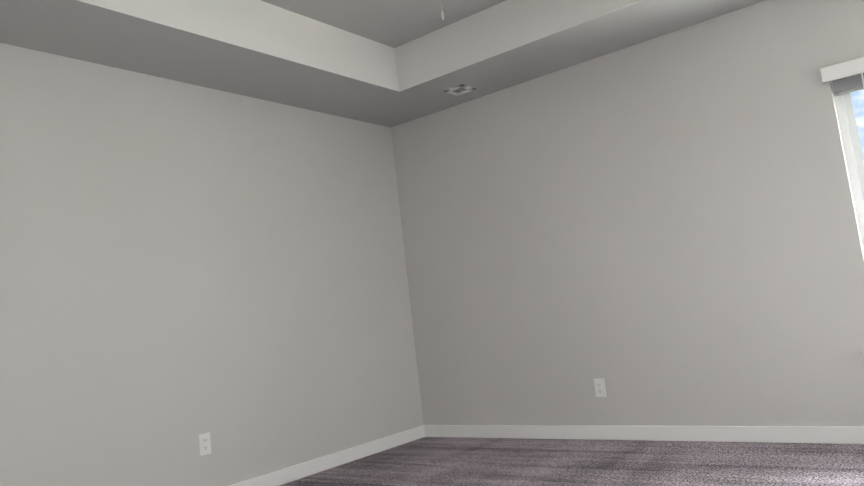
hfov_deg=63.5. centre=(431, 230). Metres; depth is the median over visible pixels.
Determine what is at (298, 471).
baseboard
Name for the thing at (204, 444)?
electrical outlet
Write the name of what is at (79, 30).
ceiling
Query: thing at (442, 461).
floor
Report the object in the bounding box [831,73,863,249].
window
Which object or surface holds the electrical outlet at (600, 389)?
attached to the wall at (663, 230)
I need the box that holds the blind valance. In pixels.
[820,57,863,83]
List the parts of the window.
window sash, sash glass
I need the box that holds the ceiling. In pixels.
[0,0,765,127]
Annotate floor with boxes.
[280,437,863,485]
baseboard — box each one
[229,425,424,485]
[424,425,863,443]
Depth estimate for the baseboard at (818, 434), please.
4.20 m
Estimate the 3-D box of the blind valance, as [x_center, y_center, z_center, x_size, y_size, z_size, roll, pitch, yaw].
[2.470,-0.906,3.444,0.988,0.080,0.034,-12,-9,37]
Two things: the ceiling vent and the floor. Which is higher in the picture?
the ceiling vent
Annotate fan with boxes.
[440,0,443,19]
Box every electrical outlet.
[199,432,210,455]
[594,378,606,396]
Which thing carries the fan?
hanging from the ceiling
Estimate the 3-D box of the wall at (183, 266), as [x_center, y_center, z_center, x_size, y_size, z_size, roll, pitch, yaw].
[-1.599,0.326,3.789,0.150,2.440,4.703,-12,-9,37]
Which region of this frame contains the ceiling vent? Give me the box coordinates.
[444,84,475,95]
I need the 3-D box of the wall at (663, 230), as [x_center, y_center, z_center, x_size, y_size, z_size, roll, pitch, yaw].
[1.523,0.022,4.262,4.270,2.440,0.150,-12,-9,37]
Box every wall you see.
[0,43,423,485]
[391,0,863,425]

